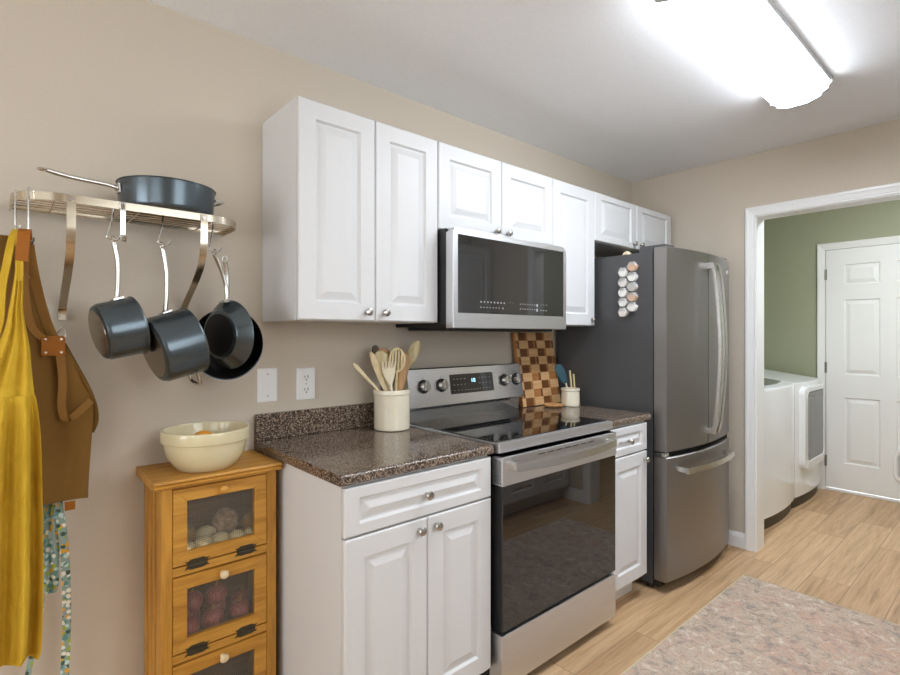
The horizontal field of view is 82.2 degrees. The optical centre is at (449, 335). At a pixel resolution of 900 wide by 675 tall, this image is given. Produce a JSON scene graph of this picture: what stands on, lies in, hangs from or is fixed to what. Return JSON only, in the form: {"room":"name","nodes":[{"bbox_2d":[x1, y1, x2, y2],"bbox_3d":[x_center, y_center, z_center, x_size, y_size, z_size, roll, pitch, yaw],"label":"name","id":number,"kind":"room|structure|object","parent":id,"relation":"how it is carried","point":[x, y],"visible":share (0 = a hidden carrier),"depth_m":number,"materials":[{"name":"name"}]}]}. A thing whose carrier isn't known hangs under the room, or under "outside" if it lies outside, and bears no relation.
{"room":"kitchen","nodes":[
{"label":"kitchen","id":0,"kind":"room"},
{"bbox_2d":[0,228,98,510],"bbox_3d":[-1.112,0.113,1.362,0.331,0.767,0.167,0,0,-41],"label":"apron","id":1,"kind":"object","parent":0,"point":[68,412],"visible":0.67,"depth_m":1.44,"materials":[{"name":"brown fabric"}]},
{"bbox_2d":[0,0,631,674],"bbox_3d":[-1.134,0.104,1.654,6.680,2.420,0.100,0,0,-41],"label":"wall","id":2,"kind":"structure","parent":0,"point":[108,91],"depth_m":1.70,"materials":[{"name":"beige paint"}]},
{"bbox_2d":[9,191,235,319],"bbox_3d":[-0.957,-0.209,1.567,0.578,0.326,0.256,0,0,-41],"label":"pot rack","id":3,"kind":"object","parent":2,"relation":"attached to","point":[71,213],"visible":0.87,"depth_m":1.52,"materials":[{"name":"metal"}]},
{"bbox_2d":[14,189,21,228],"bbox_3d":[-1.129,-0.322,1.343,0.046,0.120,0.011,0,0,35],"label":"hook","id":4,"kind":"object","parent":3,"relation":"hanging from","point":[15,226],"visible":0.78,"depth_m":1.34,"materials":[{"name":"silver metal"}]},
{"bbox_2d":[0,229,43,666],"bbox_3d":[-1.125,0.271,1.245,0.098,1.092,0.208,0,0,33],"label":"apron","id":5,"kind":"object","parent":4,"relation":"hanging from","point":[21,497],"visible":0.99,"depth_m":1.28,"materials":[{"name":"yellow fabric"}]},
{"bbox_2d":[27,186,34,246],"bbox_3d":[-1.081,-0.305,1.325,0.046,0.157,0.011,0,0,35],"label":"hook","id":6,"kind":"object","parent":3,"relation":"hanging from","point":[28,187],"visible":0.94,"depth_m":1.32,"materials":[{"name":"silver metal"}]},
{"bbox_2d":[25,501,70,674],"bbox_3d":[-1.139,0.409,1.434,0.144,1.290,0.102,0,0,-41],"label":"apron","id":7,"kind":"object","parent":3,"relation":"hanging from","point":[55,537],"visible":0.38,"depth_m":1.48,"materials":[{"name":"fabric"}]},
{"bbox_2d":[106,209,121,240],"bbox_3d":[-0.946,-0.318,1.444,0.037,0.116,0.066,0,0,-41],"label":"hook","id":8,"kind":"object","parent":3,"relation":"hanging from","point":[113,210],"visible":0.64,"depth_m":1.43,"materials":[{"name":"silver metal"}]},
{"bbox_2d":[88,235,149,359],"bbox_3d":[-0.932,-0.106,1.450,0.135,0.348,0.174,0,0,-41],"label":"saucepan","id":9,"kind":"object","parent":8,"relation":"hanging from","point":[119,328],"visible":0.99,"depth_m":1.41,"materials":[{"name":"metal"}]},
{"bbox_2d":[12,199,230,230],"bbox_3d":[-0.957,-0.364,1.568,0.569,0.009,0.230,0,0,-41],"label":"wire shelf","id":10,"kind":"object","parent":3,"relation":"attached to","point":[204,218],"depth_m":1.54,"materials":[{"name":"metal"}]},
{"bbox_2d":[119,202,126,241],"bbox_3d":[-0.909,-0.315,1.433,0.013,0.112,0.039,0,0,-41],"label":"hook","id":11,"kind":"object","parent":3,"relation":"hanging from","point":[122,210],"visible":1,"depth_m":1.43,"materials":[{"name":"silver metal"}]},
{"bbox_2d":[37,167,224,223],"bbox_3d":[-0.939,-0.416,1.564,0.496,0.086,0.276,0,0,-41],"label":"saute pan","id":12,"kind":"object","parent":3,"relation":"on","point":[148,190],"visible":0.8,"depth_m":1.50,"materials":[{"name":"metal"}]},
{"bbox_2d":[157,215,171,245],"bbox_3d":[-0.852,-0.318,1.527,0.037,0.116,0.066,0,0,-41],"label":"hook","id":13,"kind":"object","parent":3,"relation":"hanging from","point":[160,232],"visible":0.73,"depth_m":1.51,"materials":[{"name":"silver metal"}]},
{"bbox_2d":[143,242,209,385],"bbox_3d":[-0.819,-0.060,1.529,0.165,0.427,0.210,0,0,-41],"label":"saucepan","id":14,"kind":"object","parent":13,"relation":"hanging from","point":[179,348],"visible":0.94,"depth_m":1.48,"materials":[{"name":"metal"}]},
{"bbox_2d":[209,222,221,252],"bbox_3d":[-0.746,-0.315,1.620,0.037,0.121,0.066,0,0,-41],"label":"hook","id":15,"kind":"object","parent":3,"relation":"hanging from","point":[212,222],"visible":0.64,"depth_m":1.60,"materials":[{"name":"silver metal"}]},
{"bbox_2d":[204,249,253,368],"bbox_3d":[-0.726,-0.082,1.647,0.222,0.380,0.064,0,0,28],"label":"frying pan","id":16,"kind":"object","parent":15,"relation":"hanging from","point":[228,330],"visible":0.98,"depth_m":1.63,"materials":[{"name":"metal"}]},
{"bbox_2d":[199,255,262,379],"bbox_3d":[-0.739,-0.059,1.723,0.238,0.412,0.056,0,0,-4],"label":"frying pan","id":17,"kind":"object","parent":15,"relation":"hanging from","point":[215,370],"visible":0.24,"depth_m":1.71,"materials":[{"name":"metal"}]},
{"bbox_2d":[257,368,276,402],"bbox_3d":[-0.696,0.190,1.967,0.077,0.128,0.007,0,0,-41],"label":"blank wall plate","id":18,"kind":"object","parent":2,"relation":"attached to","point":[266,377],"visible":1,"depth_m":1.96,"materials":[{"name":"white plastic"}]},
{"bbox_2d":[296,367,314,399],"bbox_3d":[-0.578,0.194,2.070,0.079,0.128,0.008,0,0,-41],"label":"wall outlet","id":19,"kind":"object","parent":2,"relation":"attached to","point":[305,377],"visible":1,"depth_m":2.06,"materials":[{"name":"white plastic"}]},
{"bbox_2d":[302,373,309,381],"bbox_3d":[-0.576,0.169,2.069,0.034,0.033,0.003,0,0,-41],"label":"receptacle","id":20,"kind":"object","parent":19,"relation":"attached to","point":[305,376],"depth_m":2.07,"materials":[{"name":"white plastic"}]},
{"bbox_2d":[302,386,309,393],"bbox_3d":[-0.576,0.219,2.069,0.034,0.033,0.003,0,0,-41],"label":"receptacle","id":21,"kind":"object","parent":19,"relation":"attached to","point":[305,389],"depth_m":2.07,"materials":[{"name":"white plastic"}]},
{"bbox_2d":[255,402,373,440],"bbox_3d":[-0.497,0.346,2.132,0.615,0.100,0.020,0,0,-41],"label":"backsplash","id":22,"kind":"structure","parent":2,"relation":"attached to","point":[274,425],"depth_m":2.07,"materials":[{"name":"stone"}]},
{"bbox_2d":[262,96,436,323],"bbox_3d":[-0.371,-0.427,2.029,0.609,0.752,0.339,0,0,-41],"label":"upper cabinet","id":23,"kind":"object","parent":2,"relation":"attached to","point":[349,200],"visible":1,"depth_m":1.87,"materials":[{"name":"white wood"}]},
{"bbox_2d":[437,141,551,244],"bbox_3d":[0.144,-0.621,2.482,0.762,0.365,0.339,0,0,-41],"label":"upper cabinet","id":24,"kind":"object","parent":2,"relation":"attached to","point":[476,192],"visible":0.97,"depth_m":2.33,"materials":[{"name":"white wood"}]},
{"bbox_2d":[396,227,565,331],"bbox_3d":[0.164,-0.227,2.455,0.751,0.418,0.400,0,0,-41],"label":"microwave","id":25,"kind":"object","parent":24,"relation":"attached to","point":[487,282],"visible":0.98,"depth_m":2.23,"materials":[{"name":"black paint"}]},
{"bbox_2d":[480,301,546,311],"bbox_3d":[0.293,-0.128,2.303,0.443,0.035,0.001,0,0,-41],"label":"print","id":26,"kind":"object","parent":25,"relation":"attached to","point":[485,306],"depth_m":2.29,"materials":[{"name":"grey"}]},
{"bbox_2d":[552,178,596,326],"bbox_3d":[0.573,-0.427,2.858,0.377,0.752,0.339,0,0,-41],"label":"upper cabinet","id":27,"kind":"object","parent":2,"relation":"attached to","point":[572,205],"visible":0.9,"depth_m":2.76,"materials":[{"name":"white wood"}]},
{"bbox_2d":[594,192,670,256],"bbox_3d":[1.056,-0.666,3.283,0.910,0.275,0.339,0,0,-41],"label":"upper cabinet","id":28,"kind":"object","parent":2,"relation":"attached to","point":[620,227],"visible":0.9,"depth_m":3.13,"materials":[{"name":"white wood"}]},
{"bbox_2d":[147,0,899,182],"bbox_3d":[0.416,-1.156,1.284,8.520,0.100,2.700,0,0,-41],"label":"ceiling","id":29,"kind":"structure","parent":0,"point":[621,89],"depth_m":2.12,"materials":[{"name":"paint"}]},
{"bbox_2d":[653,0,832,108],"bbox_3d":[1.120,-1.062,1.914,1.160,0.087,0.248,0,0,-41],"label":"ceiling light","id":30,"kind":"object","parent":29,"relation":"attached to","point":[753,38],"visible":1,"depth_m":1.85,"materials":[{"name":"white plastic"}]},
{"bbox_2d":[526,488,899,674],"bbox_3d":[0.416,1.364,1.284,8.520,0.100,2.700,0,0,-41],"label":"floor","id":31,"kind":"structure","parent":0,"point":[839,548],"depth_m":2.79,"materials":[{"name":"brown wood"}]},
{"bbox_2d":[136,450,281,674],"bbox_3d":[-0.795,0.871,1.710,0.381,0.885,0.264,0,0,-41],"label":"storage cabinet","id":32,"kind":"object","parent":31,"relation":"on","point":[245,644],"visible":0.99,"depth_m":1.64,"materials":[{"name":"brown wood"}]},
{"bbox_2d":[187,526,194,540],"bbox_3d":[-0.846,0.632,1.642,0.063,0.074,0.045,0,0,-41],"label":"onion","id":33,"kind":"object","parent":32,"relation":"on","point":[187,526],"visible":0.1,"depth_m":1.64,"materials":[{"name":"food"}]},
{"bbox_2d":[187,541,194,549],"bbox_3d":[-0.816,0.654,1.589,0.057,0.038,0.043,0,0,-41],"label":"potato","id":34,"kind":"object","parent":32,"relation":"on","point":[188,548],"visible":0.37,"depth_m":1.58,"materials":[{"name":"beige food"}]},
{"bbox_2d":[187,610,199,634],"bbox_3d":[-0.822,0.904,1.614,0.073,0.083,0.071,0,0,-41],"label":"onion","id":35,"kind":"object","parent":32,"relation":"on","point":[198,620],"visible":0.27,"depth_m":1.61,"materials":[{"name":"food"}]},
{"bbox_2d":[190,608,199,617],"bbox_3d":[-0.855,0.904,1.685,0.073,0.083,0.071,0,0,-41],"label":"onion","id":36,"kind":"object","parent":32,"relation":"on","point":[198,611],"visible":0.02,"depth_m":1.68,"materials":[{"name":"red food"}]},
{"bbox_2d":[187,587,202,611],"bbox_3d":[-0.829,0.845,1.655,0.069,0.078,0.067,0,0,-41],"label":"onion","id":37,"kind":"object","parent":36,"relation":"on","point":[200,593],"visible":0.38,"depth_m":1.64,"materials":[{"name":"red food"}]},
{"bbox_2d":[194,536,211,546],"bbox_3d":[-0.779,0.653,1.624,0.057,0.040,0.043,0,0,-41],"label":"potato","id":38,"kind":"object","parent":32,"relation":"on","point":[201,537],"visible":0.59,"depth_m":1.61,"materials":[{"name":"beige food"}]},
{"bbox_2d":[159,421,249,472],"bbox_3d":[-0.796,0.365,1.684,0.267,0.127,0.267,0,0,-41],"label":"mixing bowl","id":39,"kind":"object","parent":32,"relation":"on","point":[188,452],"visible":1,"depth_m":1.60,"materials":[{"name":"beige ceramic"}]},
{"bbox_2d":[194,430,212,434],"bbox_3d":[-0.809,0.350,1.692,0.080,0.076,0.080,0,0,-41],"label":"orange","id":40,"kind":"object","parent":39,"relation":"in","point":[203,431],"visible":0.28,"depth_m":1.68,"materials":[{"name":"orange food"}]},
{"bbox_2d":[194,525,215,538],"bbox_3d":[-0.798,0.647,1.681,0.069,0.052,0.051,0,0,-41],"label":"potato","id":41,"kind":"object","parent":32,"relation":"on","point":[207,526],"visible":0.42,"depth_m":1.67,"materials":[{"name":"beige food"}]},
{"bbox_2d":[201,603,223,627],"bbox_3d":[-0.767,0.906,1.669,0.069,0.078,0.067,0,0,-41],"label":"onion","id":42,"kind":"object","parent":32,"relation":"on","point":[213,606],"visible":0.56,"depth_m":1.65,"materials":[{"name":"food"}]},
{"bbox_2d":[202,598,226,611],"bbox_3d":[-0.792,0.903,1.738,0.075,0.085,0.073,0,0,-41],"label":"onion","id":43,"kind":"object","parent":32,"relation":"on","point":[223,604],"visible":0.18,"depth_m":1.72,"materials":[{"name":"red food"}]},
{"bbox_2d":[205,580,226,603],"bbox_3d":[-0.773,0.846,1.706,0.069,0.078,0.067,0,0,-41],"label":"onion","id":44,"kind":"object","parent":43,"relation":"on","point":[210,586],"visible":0.63,"depth_m":1.69,"materials":[{"name":"red food"}]},
{"bbox_2d":[172,520,266,564],"bbox_3d":[-0.792,0.681,1.715,0.314,0.014,0.210,0,0,-41],"label":"drawer","id":45,"kind":"object","parent":32,"relation":"attached to","point":[199,556],"depth_m":1.64,"materials":[{"name":"brown wood"}]},
{"bbox_2d":[212,531,228,542],"bbox_3d":[-0.739,0.652,1.661,0.055,0.042,0.043,0,0,-41],"label":"potato","id":46,"kind":"object","parent":32,"relation":"on","point":[218,532],"visible":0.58,"depth_m":1.65,"materials":[{"name":"beige food"}]},
{"bbox_2d":[210,507,238,532],"bbox_3d":[-0.760,0.627,1.743,0.092,0.088,0.081,0,0,-41],"label":"onion","id":47,"kind":"object","parent":32,"relation":"on","point":[224,508],"visible":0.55,"depth_m":1.72,"materials":[{"name":"brown food"}]},
{"bbox_2d":[229,529,244,537],"bbox_3d":[-0.700,0.655,1.694,0.051,0.036,0.043,0,0,-41],"label":"potato","id":48,"kind":"object","parent":32,"relation":"on","point":[241,531],"visible":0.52,"depth_m":1.68,"materials":[{"name":"beige food"}]},
{"bbox_2d":[229,595,249,617],"bbox_3d":[-0.702,0.907,1.723,0.067,0.076,0.065,0,0,-41],"label":"onion","id":49,"kind":"object","parent":32,"relation":"on","point":[243,601],"visible":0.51,"depth_m":1.71,"materials":[{"name":"red food"}]},
{"bbox_2d":[231,584,251,602],"bbox_3d":[-0.726,0.906,1.796,0.069,0.078,0.067,0,0,-41],"label":"onion","id":50,"kind":"object","parent":32,"relation":"on","point":[241,587],"visible":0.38,"depth_m":1.78,"materials":[{"name":"red food"}]},
{"bbox_2d":[241,510,252,528],"bbox_3d":[-0.690,0.634,1.777,0.055,0.072,0.053,0,0,-41],"label":"onion","id":51,"kind":"object","parent":32,"relation":"on","point":[246,517],"visible":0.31,"depth_m":1.76,"materials":[{"name":"brown food"}]},
{"bbox_2d":[258,451,490,674],"bbox_3d":[-0.278,0.871,1.888,0.597,0.885,0.670,0,0,-41],"label":"base cabinet","id":52,"kind":"object","parent":31,"relation":"on","point":[391,575],"visible":0.95,"depth_m":1.64,"materials":[{"name":"white wood"}]},
{"bbox_2d":[254,402,493,486],"bbox_3d":[-0.289,0.362,1.895,0.615,0.132,0.651,0,0,-41],"label":"countertop","id":53,"kind":"structure","parent":52,"relation":"on","point":[341,446],"depth_m":1.87,"materials":[{"name":"stone"}]},
{"bbox_2d":[373,387,410,431],"bbox_3d":[-0.246,0.311,2.182,0.159,0.168,0.159,0,0,-41],"label":"utensil crock","id":54,"kind":"object","parent":53,"relation":"on","point":[391,408],"visible":0.92,"depth_m":2.12,"materials":[{"name":"beige ceramic"}]},
{"bbox_2d":[353,363,379,390],"bbox_3d":[-0.292,0.232,2.131,0.255,0.246,0.009,0,0,-42],"label":"wooden stick","id":55,"kind":"object","parent":54,"relation":"in","point":[356,366],"visible":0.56,"depth_m":2.08,"materials":[{"name":"brown wood"}]},
{"bbox_2d":[372,345,383,390],"bbox_3d":[-0.294,0.212,2.193,0.077,0.341,0.021,0,0,6],"label":"spoon","id":56,"kind":"object","parent":54,"relation":"in","point":[375,348],"visible":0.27,"depth_m":2.19,"materials":[{"name":"brown wood"}]},
{"bbox_2d":[370,352,387,390],"bbox_3d":[-0.268,0.225,2.144,0.149,0.316,0.013,0,0,-39],"label":"wooden spatula","id":57,"kind":"object","parent":54,"relation":"in","point":[375,364],"visible":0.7,"depth_m":2.12,"materials":[{"name":"brown wood"}]},
{"bbox_2d":[375,350,389,390],"bbox_3d":[-0.273,0.223,2.174,0.102,0.319,0.030,0,0,-11],"label":"wooden spoon","id":58,"kind":"object","parent":54,"relation":"in","point":[380,355],"visible":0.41,"depth_m":2.16,"materials":[{"name":"brown wood"}]},
{"bbox_2d":[378,347,391,359],"bbox_3d":[-0.285,0.217,2.197,0.068,0.330,0.038,0,0,9],"label":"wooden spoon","id":59,"kind":"object","parent":54,"relation":"in","point":[386,350],"visible":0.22,"depth_m":2.19,"materials":[{"name":"brown wood"}]},
{"bbox_2d":[382,361,396,390],"bbox_3d":[-0.242,0.243,2.114,0.079,0.278,0.035,0,0,-32],"label":"fork","id":60,"kind":"object","parent":54,"relation":"in","point":[388,372],"visible":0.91,"depth_m":2.11,"materials":[{"name":"beige wood"}]},
{"bbox_2d":[388,347,405,390],"bbox_3d":[-0.219,0.216,2.151,0.072,0.332,0.035,0,0,-17],"label":"slotted spoon","id":61,"kind":"object","parent":54,"relation":"in","point":[403,357],"visible":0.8,"depth_m":2.15,"materials":[{"name":"brown wood"}]},
{"bbox_2d":[397,353,409,390],"bbox_3d":[-0.212,0.229,2.195,0.089,0.308,0.028,0,0,-41],"label":"wooden paddle","id":62,"kind":"object","parent":54,"relation":"in","point":[402,375],"visible":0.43,"depth_m":2.20,"materials":[{"name":"brown wood"}]},
{"bbox_2d":[407,340,420,368],"bbox_3d":[-0.210,0.203,2.238,0.196,0.360,0.037,0,0,-41],"label":"spoon","id":63,"kind":"object","parent":54,"relation":"in","point":[413,352],"visible":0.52,"depth_m":2.27,"materials":[{"name":"beige wood"}]},
{"bbox_2d":[396,362,616,674],"bbox_3d":[0.275,0.731,2.306,0.754,1.165,0.719,0,0,-41],"label":"range","id":64,"kind":"object","parent":31,"relation":"on","point":[553,579],"visible":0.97,"depth_m":2.10,"materials":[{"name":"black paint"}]},
{"bbox_2d":[410,408,612,453],"bbox_3d":[0.272,0.407,2.311,0.753,0.038,0.568,0,0,-41],"label":"cooktop","id":65,"kind":"object","parent":64,"relation":"in","point":[509,430],"depth_m":2.20,"materials":[{"name":"glass"}]},
{"bbox_2d":[605,421,649,599],"bbox_3d":[0.665,0.871,2.716,0.340,0.885,0.670,0,0,-41],"label":"base cabinet","id":66,"kind":"object","parent":31,"relation":"on","point":[631,459],"visible":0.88,"depth_m":2.49,"materials":[{"name":"white wood"}]},
{"bbox_2d":[519,401,650,427],"bbox_3d":[0.663,0.362,2.732,0.365,0.132,0.651,0,0,-41],"label":"countertop","id":67,"kind":"structure","parent":66,"relation":"on","point":[619,417],"depth_m":2.61,"materials":[{"name":"stone"}]},
{"bbox_2d":[511,333,560,406],"bbox_3d":[0.496,0.190,2.953,0.335,0.410,0.089,0,0,-41],"label":"cutting board","id":68,"kind":"object","parent":67,"relation":"on","point":[534,352],"visible":0.94,"depth_m":2.94,"materials":[{"name":"brown wood"}]},
{"bbox_2d":[543,403,563,407],"bbox_3d":[0.570,0.387,2.848,0.112,0.017,0.112,0,0,-41],"label":"spoon rest","id":69,"kind":"object","parent":67,"relation":"on","point":[549,405],"visible":1,"depth_m":2.82,"materials":[{"name":"brown wood"}]},
{"bbox_2d":[561,387,579,406],"bbox_3d":[0.675,0.345,2.895,0.106,0.100,0.106,0,0,-41],"label":"utensil crock","id":70,"kind":"object","parent":67,"relation":"on","point":[570,397],"visible":0.94,"depth_m":2.85,"materials":[{"name":"beige ceramic"}]},
{"bbox_2d":[555,364,567,388],"bbox_3d":[0.637,0.273,2.893,0.107,0.226,0.014,0,0,-12],"label":"spatula","id":71,"kind":"object","parent":70,"relation":"in","point":[559,370],"visible":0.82,"depth_m":2.88,"materials":[{"name":"blue plastic"}]},
{"bbox_2d":[569,370,571,388],"bbox_3d":[0.678,0.290,2.879,0.039,0.190,0.008,0,0,-41],"label":"wooden stick","id":72,"kind":"object","parent":70,"relation":"in","point":[569,370],"visible":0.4,"depth_m":2.87,"materials":[{"name":"brown wood"}]},
{"bbox_2d":[558,244,734,586],"bbox_3d":[1.207,0.425,3.068,0.796,1.778,0.806,0,0,-41],"label":"refrigerator","id":73,"kind":"object","parent":31,"relation":"on","point":[667,359],"visible":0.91,"depth_m":2.73,"materials":[{"name":"silver metal"}]},
{"bbox_2d":[619,308,629,316],"bbox_3d":[0.930,-0.123,2.760,0.038,0.049,0.057,0,0,-41],"label":"spice jar","id":74,"kind":"object","parent":73,"relation":"attached to","point":[625,312],"visible":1,"depth_m":2.75,"materials":[{"name":"white"}]},
{"bbox_2d":[619,298,629,306],"bbox_3d":[0.930,-0.176,2.760,0.038,0.049,0.057,0,0,-41],"label":"spice jar","id":75,"kind":"object","parent":73,"relation":"attached to","point":[625,302],"visible":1,"depth_m":2.75,"materials":[{"name":"white metal"}]},
{"bbox_2d":[619,289,629,296],"bbox_3d":[0.930,-0.228,2.760,0.038,0.049,0.057,0,0,-41],"label":"spice jar","id":76,"kind":"object","parent":73,"relation":"attached to","point":[625,292],"visible":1,"depth_m":2.75,"materials":[{"name":"white"}]},
{"bbox_2d":[619,279,629,286],"bbox_3d":[0.930,-0.282,2.760,0.038,0.049,0.057,0,0,-41],"label":"spice jar","id":77,"kind":"object","parent":73,"relation":"attached to","point":[625,282],"visible":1,"depth_m":2.75,"materials":[{"name":"white metal"}]},
{"bbox_2d":[619,269,629,276],"bbox_3d":[0.930,-0.335,2.760,0.038,0.049,0.057,0,0,-41],"label":"spice jar","id":78,"kind":"object","parent":73,"relation":"attached to","point":[625,272],"visible":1,"depth_m":2.75,"materials":[{"name":"white"}]},
{"bbox_2d":[628,303,638,310],"bbox_3d":[0.965,-0.149,2.720,0.038,0.049,0.057,0,0,-41],"label":"spice jar","id":79,"kind":"object","parent":73,"relation":"attached to","point":[634,306],"visible":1,"depth_m":2.71,"materials":[{"name":"white metal"}]},
{"bbox_2d":[628,293,638,300],"bbox_3d":[0.965,-0.202,2.720,0.038,0.049,0.057,0,0,-41],"label":"spice jar","id":80,"kind":"object","parent":73,"relation":"attached to","point":[634,296],"visible":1,"depth_m":2.71,"materials":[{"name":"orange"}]},
{"bbox_2d":[628,283,638,290],"bbox_3d":[0.965,-0.255,2.720,0.038,0.049,0.057,0,0,-41],"label":"spice jar","id":81,"kind":"object","parent":73,"relation":"attached to","point":[634,286],"visible":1,"depth_m":2.71,"materials":[{"name":"white metal"}]},
{"bbox_2d":[628,273,638,280],"bbox_3d":[0.965,-0.308,2.720,0.038,0.049,0.057,0,0,-41],"label":"spice jar","id":82,"kind":"object","parent":73,"relation":"attached to","point":[634,276],"visible":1,"depth_m":2.71,"materials":[{"name":"white metal"}]},
{"bbox_2d":[628,263,638,270],"bbox_3d":[0.965,-0.362,2.720,0.038,0.049,0.057,0,0,-41],"label":"spice jar","id":83,"kind":"object","parent":73,"relation":"attached to","point":[634,266],"visible":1,"depth_m":2.71,"materials":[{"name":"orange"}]},
{"bbox_2d":[620,575,899,674],"bbox_3d":[1.009,1.309,1.779,2.260,0.008,0.780,0,0,-41],"label":"runner rug","id":84,"kind":"object","parent":31,"relation":"on","point":[754,626],"visible":1,"depth_m":2.20,"materials":[{"name":"beige carpet"}]},
{"bbox_2d":[764,378,793,529],"bbox_3d":[2.112,0.790,3.913,0.690,1.047,0.730,0,0,-41],"label":"washing machine","id":85,"kind":"object","parent":31,"relation":"on","point":[778,395],"visible":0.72,"depth_m":3.58,"materials":[{"name":"white metal"},{"name":"plastic"},{"name":"glass"}]},
{"bbox_2d":[764,369,824,507],"bbox_3d":[2.649,0.790,4.367,0.685,1.048,0.758,0,0,-41],"label":"dryer","id":86,"kind":"object","parent":31,"relation":"on","point":[809,393],"visible":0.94,"depth_m":4.02,"materials":[{"name":"white metal"},{"name":"plastic"},{"name":"glass"}]},
{"bbox_2d":[632,119,899,532],"bbox_3d":[2.190,0.104,2.844,0.115,2.420,2.500,0,0,-41],"label":"wall","id":87,"kind":"structure","parent":0,"point":[706,205],"depth_m":3.20,"materials":[{"name":"beige paint"}]},
{"bbox_2d":[727,529,744,548],"bbox_3d":[1.567,1.268,3.456,0.014,0.092,0.757,0,0,-41],"label":"baseboard","id":88,"kind":"structure","parent":87,"relation":"attached to","point":[737,539],"depth_m":3.20,"materials":[{"name":"white wood"}]},
{"bbox_2d":[745,182,899,551],"bbox_3d":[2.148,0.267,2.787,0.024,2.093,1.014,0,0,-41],"label":"trim","id":89,"kind":"structure","parent":87,"relation":"attached to","point":[751,213],"depth_m":3.13,"materials":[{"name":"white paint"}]},
{"bbox_2d":[764,200,899,377],"bbox_3d":[3.545,0.104,4.101,0.100,2.420,2.600,0,0,-41],"label":"wall","id":90,"kind":"structure","parent":0,"point":[790,242],"depth_m":4.54,"materials":[{"name":"green paint"}]},
{"bbox_2d":[817,235,899,488],"bbox_3d":[3.474,0.266,4.088,0.024,2.095,0.942,0,0,-41],"label":"trim","id":91,"kind":"structure","parent":90,"relation":"attached to","point":[821,248],"depth_m":4.41,"materials":[{"name":"white paint"}]},
{"bbox_2d":[824,243,899,499],"bbox_3d":[3.447,0.284,4.071,0.095,2.008,0.829,0,0,-41],"label":"door","id":92,"kind":"structure","parent":90,"relation":"in","point":[862,364],"depth_m":4.21,"materials":[{"name":"white wood"}]},
{"bbox_2d":[825,486,899,502],"bbox_3d":[3.489,1.303,4.102,0.042,0.022,0.832,0,0,-41],"label":"threshold","id":93,"kind":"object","parent":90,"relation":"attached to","point":[826,487],"depth_m":4.21,"materials":[{"name":"white wood"}]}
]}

